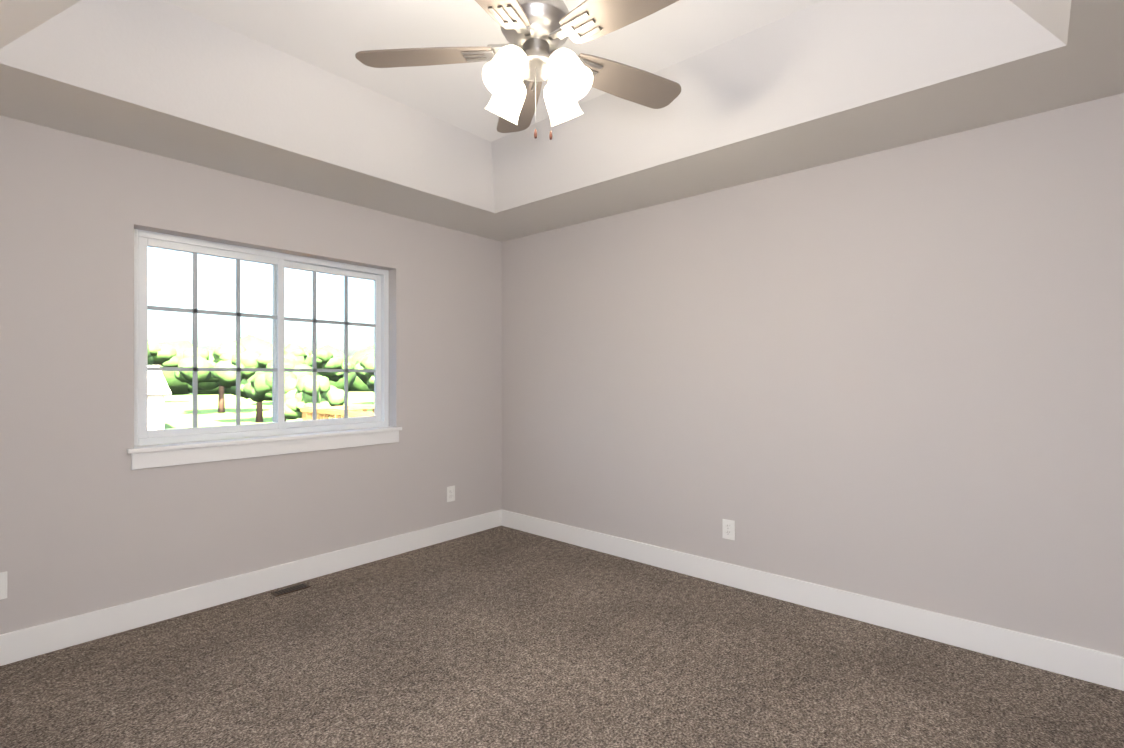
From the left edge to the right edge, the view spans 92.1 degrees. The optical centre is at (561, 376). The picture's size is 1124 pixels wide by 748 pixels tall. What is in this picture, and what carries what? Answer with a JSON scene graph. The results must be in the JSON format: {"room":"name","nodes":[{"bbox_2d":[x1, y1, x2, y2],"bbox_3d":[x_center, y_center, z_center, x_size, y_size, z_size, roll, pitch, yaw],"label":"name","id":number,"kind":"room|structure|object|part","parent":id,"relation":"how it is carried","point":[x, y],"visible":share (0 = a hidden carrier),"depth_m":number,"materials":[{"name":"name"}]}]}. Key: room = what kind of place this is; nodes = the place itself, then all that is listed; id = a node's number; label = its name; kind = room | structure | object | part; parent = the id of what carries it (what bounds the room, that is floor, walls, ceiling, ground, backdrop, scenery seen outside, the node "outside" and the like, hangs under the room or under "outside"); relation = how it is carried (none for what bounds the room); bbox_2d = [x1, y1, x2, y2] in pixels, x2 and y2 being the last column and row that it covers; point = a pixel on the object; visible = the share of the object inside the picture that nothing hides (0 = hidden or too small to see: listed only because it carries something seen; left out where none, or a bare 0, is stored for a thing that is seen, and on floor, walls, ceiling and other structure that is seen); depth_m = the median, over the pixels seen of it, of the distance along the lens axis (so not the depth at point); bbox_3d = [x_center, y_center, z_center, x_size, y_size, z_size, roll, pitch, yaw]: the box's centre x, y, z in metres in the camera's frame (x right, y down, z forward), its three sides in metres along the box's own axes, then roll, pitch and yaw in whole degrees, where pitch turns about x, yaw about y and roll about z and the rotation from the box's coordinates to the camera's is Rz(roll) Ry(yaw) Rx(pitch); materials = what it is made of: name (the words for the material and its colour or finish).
{"room":"empty bedroom","nodes":[
{"label":"empty bedroom","id":0,"kind":"room"},
{"bbox_2d":[0,115,500,634],"bbox_3d":[-1.798,-0.195,3.351,0.200,2.950,3.660,0,0,41],"label":"wall","id":1,"kind":"structure","parent":0,"point":[90,521],"depth_m":2.87,"materials":[{"name":"grey paint"}]},
{"bbox_2d":[0,571,6,599],"bbox_3d":[-2.499,0.929,2.385,0.011,0.120,0.078,0,0,41],"label":"electrical outlet","id":2,"kind":"object","parent":1,"relation":"attached to","point":[3,585],"visible":1,"depth_m":2.40,"materials":[{"name":"white plastic"}]},
{"bbox_2d":[0,510,499,665],"bbox_3d":[-1.717,1.212,3.281,0.017,0.137,3.600,0,0,41],"label":"baseboard","id":3,"kind":"structure","parent":1,"relation":"attached to","point":[26,643],"depth_m":3.00,"materials":[{"name":"white wood"}]},
{"bbox_2d":[134,229,388,445],"bbox_3d":[-1.790,-0.206,3.417,0.086,1.142,1.507,0,0,41],"label":"window","id":4,"kind":"structure","parent":1,"relation":"in","point":[277,261],"depth_m":3.32,"materials":[{"name":"white plastic"}]},
{"bbox_2d":[147,246,374,429],"bbox_3d":[-1.790,-0.206,3.417,0.039,0.986,1.351,0,0,41],"label":"window panel","id":5,"kind":"object","parent":4,"relation":"attached to","point":[251,420],"visible":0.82,"depth_m":3.29,"materials":[{"name":"clear glass"}]},
{"bbox_2d":[127,426,401,469],"bbox_3d":[-1.713,0.419,3.350,0.134,0.107,1.567,0,0,41],"label":"window sill","id":6,"kind":"structure","parent":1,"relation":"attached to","point":[157,455],"depth_m":3.17,"materials":[{"name":"white wood"}]},
{"bbox_2d":[447,485,454,501],"bbox_3d":[-0.872,0.922,4.255,0.011,0.120,0.078,0,0,41],"label":"electrical outlet","id":7,"kind":"object","parent":1,"relation":"attached to","point":[450,493],"visible":1,"depth_m":4.25,"materials":[{"name":"white plastic"}]},
{"bbox_2d":[164,0,823,141],"bbox_3d":[-0.169,-1.469,1.932,2.330,0.001,1.840,0,0,41],"label":"ceiling","id":8,"kind":"structure","parent":0,"point":[333,36],"depth_m":2.33,"materials":[{"name":"white paint"}]},
{"bbox_2d":[355,0,680,139],"bbox_3d":[-0.054,-1.153,1.902,1.209,0.632,1.266,0,0,41],"label":"ceiling fan","id":9,"kind":"object","parent":8,"relation":"hanging from","point":[538,32],"depth_m":1.89,"materials":[{"name":"silver metal"}]},
{"bbox_3d":[-0.092,-1.030,1.935,0.373,0.170,0.373,0,0,-6],"label":"fan fixture shade","id":10,"kind":"part","parent":9,"relation":"part of","materials":[{"name":"white glass"}]},
{"bbox_2d":[0,0,1123,241],"bbox_3d":[-0.169,-1.314,1.932,4.120,0.311,3.660,0,0,41],"label":"ceiling","id":11,"kind":"structure","parent":0,"point":[821,59],"depth_m":2.47,"materials":[{"name":"white paint"}]},
{"bbox_2d":[0,526,1123,747],"bbox_3d":[-0.169,1.341,1.933,4.520,0.120,4.060,0,0,41],"label":"floor","id":12,"kind":"structure","parent":0,"point":[501,637],"depth_m":2.32,"materials":[{"name":"carpet"}]},
{"bbox_2d":[271,583,310,596],"bbox_3d":[-1.624,1.277,3.244,0.078,0.007,0.200,0,0,41],"label":"air vent register","id":13,"kind":"object","parent":12,"relation":"on","point":[289,590],"visible":1,"depth_m":3.24,"materials":[{"name":"brown"}]},
{"bbox_2d":[501,93,1123,656],"bbox_3d":[1.098,-0.195,3.388,4.520,2.950,0.200,0,0,41],"label":"wall","id":14,"kind":"structure","parent":0,"point":[895,375],"depth_m":2.83,"materials":[{"name":"grey paint"}]},
{"bbox_2d":[722,519,734,539],"bbox_3d":[1.020,0.937,3.317,0.078,0.120,0.011,0,0,41],"label":"electrical outlet","id":15,"kind":"object","parent":14,"relation":"attached to","point":[728,529],"visible":1,"depth_m":3.31,"materials":[{"name":"white plastic"}]},
{"bbox_2d":[500,509,1123,690],"bbox_3d":[1.027,1.212,3.308,4.120,0.137,0.017,0,0,41],"label":"baseboard","id":16,"kind":"structure","parent":14,"relation":"attached to","point":[1086,664],"depth_m":2.81,"materials":[{"name":"white wood"}]},
{"label":"outside","id":17,"kind":"structure","parent":0,"visible":0},
{"bbox_2d":[164,391,373,443],"bbox_3d":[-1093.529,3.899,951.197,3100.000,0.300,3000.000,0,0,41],"label":"lawn","id":18,"kind":"structure","parent":17,"point":[210,413],"depth_m":69.78,"materials":[{"name":"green plant"}]},
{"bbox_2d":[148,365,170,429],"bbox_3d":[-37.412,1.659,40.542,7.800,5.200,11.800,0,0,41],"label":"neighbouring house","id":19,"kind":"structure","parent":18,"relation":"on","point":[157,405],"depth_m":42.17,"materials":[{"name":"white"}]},
{"bbox_2d":[148,341,182,366],"bbox_3d":[-65.050,-0.790,82.227,9.779,10.052,12.831,0,0,41],"label":"tree","id":20,"kind":"object","parent":18,"relation":"on","point":[165,355],"depth_m":83.54,"materials":[{"name":"green plant"}]},
{"bbox_2d":[174,342,246,412],"bbox_3d":[-39.408,0.059,63.058,10.674,8.376,10.248,0,0,41],"label":"tree","id":21,"kind":"object","parent":18,"relation":"on","point":[203,364],"depth_m":61.98,"materials":[{"name":"green plant"}]},
{"bbox_2d":[210,350,290,422],"bbox_3d":[-27.950,0.923,49.883,5.766,6.662,7.025,0,0,41],"label":"tree","id":22,"kind":"object","parent":18,"relation":"on","point":[249,355],"depth_m":48.08,"materials":[{"name":"green plant"}]},
{"bbox_2d":[158,334,373,394],"bbox_3d":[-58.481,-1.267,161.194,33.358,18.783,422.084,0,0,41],"label":"tree","id":23,"kind":"object","parent":18,"relation":"on","point":[180,346],"depth_m":131.41,"materials":[{"name":"green plant"}]},
{"bbox_2d":[242,358,321,420],"bbox_3d":[-22.014,1.373,43.590,7.128,5.770,6.402,0,0,41],"label":"tree","id":24,"kind":"object","parent":18,"relation":"on","point":[260,391],"depth_m":41.58,"materials":[{"name":"green plant"}]},
{"bbox_2d":[284,344,311,366],"bbox_3d":[-42.288,-0.356,81.602,11.274,9.184,9.506,0,0,41],"label":"tree","id":25,"kind":"object","parent":18,"relation":"on","point":[302,354],"depth_m":81.42,"materials":[{"name":"green plant"}]},
{"bbox_2d":[285,374,343,419],"bbox_3d":[-17.423,2.052,37.440,4.789,4.418,4.506,0,0,41],"label":"tree","id":26,"kind":"object","parent":18,"relation":"on","point":[294,402],"depth_m":36.45,"materials":[{"name":"green plant"}]},
{"bbox_2d":[302,347,354,381],"bbox_3d":[-46.360,-0.686,104.247,9.243,9.819,12.654,0,0,41],"label":"tree","id":27,"kind":"object","parent":18,"relation":"on","point":[323,361],"depth_m":102.21,"materials":[{"name":"green plant"}]},
{"bbox_2d":[300,405,373,430],"bbox_3d":[-0.765,2.304,6.390,2.170,3.950,3.640,0,0,41],"label":"deck","id":28,"kind":"object","parent":18,"relation":"on","point":[338,410],"depth_m":5.54,"materials":[{"name":"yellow wood"}]},
{"bbox_2d":[354,351,373,391],"bbox_3d":[-21.429,0.543,66.189,6.981,7.405,7.169,0,0,41],"label":"tree","id":29,"kind":"object","parent":18,"relation":"on","point":[366,377],"depth_m":64.08,"materials":[{"name":"green plant"}]}
]}

